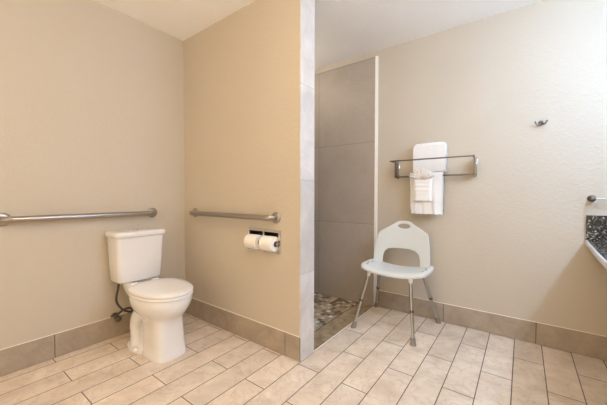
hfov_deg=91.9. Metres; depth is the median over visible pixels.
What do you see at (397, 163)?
towel shelf
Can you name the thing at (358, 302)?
trim
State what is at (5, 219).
grab bar
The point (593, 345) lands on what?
baseboard
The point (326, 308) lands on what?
floor
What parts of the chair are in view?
leg, leg, seat, backrest, leg, leg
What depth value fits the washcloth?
2.41 m
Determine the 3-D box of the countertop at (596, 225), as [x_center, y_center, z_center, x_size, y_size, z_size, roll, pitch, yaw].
[1.579,0.198,1.080,0.657,0.190,1.712,1,2,37]
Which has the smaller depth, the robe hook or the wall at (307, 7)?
the wall at (307, 7)
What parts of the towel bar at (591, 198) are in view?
post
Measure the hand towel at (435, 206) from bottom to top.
0.345 m
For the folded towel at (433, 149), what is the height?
0.248 m
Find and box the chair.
[351,221,440,346]
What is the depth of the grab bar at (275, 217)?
2.08 m
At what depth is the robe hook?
2.05 m
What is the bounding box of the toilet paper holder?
[248,228,280,253]
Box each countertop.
[585,215,606,268]
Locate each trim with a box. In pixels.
[314,302,358,331]
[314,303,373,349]
[314,306,373,351]
[373,56,378,304]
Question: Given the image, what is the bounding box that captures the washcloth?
[409,167,434,200]
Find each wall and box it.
[0,0,184,348]
[183,0,299,361]
[299,0,314,361]
[314,0,606,335]
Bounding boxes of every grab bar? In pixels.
[0,208,156,225]
[189,208,280,223]
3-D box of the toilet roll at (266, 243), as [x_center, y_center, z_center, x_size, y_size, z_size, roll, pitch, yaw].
[-0.230,0.278,1.986,0.112,0.100,0.100,1,2,37]
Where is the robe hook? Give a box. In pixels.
[534,120,547,124]
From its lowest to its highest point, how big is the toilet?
0.808 m
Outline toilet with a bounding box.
[105,227,192,362]
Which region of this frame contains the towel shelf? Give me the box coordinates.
[389,154,476,178]
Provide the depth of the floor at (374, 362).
1.74 m
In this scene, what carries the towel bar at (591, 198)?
attached to the wall at (508, 239)
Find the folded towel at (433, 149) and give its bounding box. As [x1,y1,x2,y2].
[413,142,446,172]
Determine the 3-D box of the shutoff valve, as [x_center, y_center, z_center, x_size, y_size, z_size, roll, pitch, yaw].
[-1.350,0.725,2.181,0.108,0.318,0.122,1,2,37]
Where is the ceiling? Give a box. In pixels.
[94,0,541,69]
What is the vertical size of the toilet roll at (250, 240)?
0.100 m
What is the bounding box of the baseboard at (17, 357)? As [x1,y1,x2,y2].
[0,312,184,376]
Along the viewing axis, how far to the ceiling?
2.24 m
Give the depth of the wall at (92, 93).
2.00 m
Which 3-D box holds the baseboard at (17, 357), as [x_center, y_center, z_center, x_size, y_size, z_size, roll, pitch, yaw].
[-1.888,0.941,1.547,0.012,0.156,2.758,1,2,37]
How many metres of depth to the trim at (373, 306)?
2.26 m
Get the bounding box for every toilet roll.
[244,234,261,248]
[259,235,277,251]
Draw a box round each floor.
[0,306,606,404]
[314,292,357,330]
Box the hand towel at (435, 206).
[410,172,443,214]
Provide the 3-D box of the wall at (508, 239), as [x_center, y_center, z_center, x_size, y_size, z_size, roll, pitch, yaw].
[1.028,-0.189,2.607,3.579,2.470,0.111,1,2,37]
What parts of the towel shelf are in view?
shelf rail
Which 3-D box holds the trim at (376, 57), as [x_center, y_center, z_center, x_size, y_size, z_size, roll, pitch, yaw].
[0.691,-0.194,2.794,0.030,2.370,0.014,1,2,37]
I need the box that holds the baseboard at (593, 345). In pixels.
[378,290,606,360]
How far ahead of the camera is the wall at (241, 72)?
2.15 m
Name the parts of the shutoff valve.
handle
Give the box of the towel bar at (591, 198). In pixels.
[587,195,606,201]
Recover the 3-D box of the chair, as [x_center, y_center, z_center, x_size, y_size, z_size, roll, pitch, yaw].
[0.762,0.580,2.406,0.600,0.842,0.582,1,2,35]
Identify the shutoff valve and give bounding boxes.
[110,284,132,321]
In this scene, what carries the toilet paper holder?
attached to the wall at (241, 72)

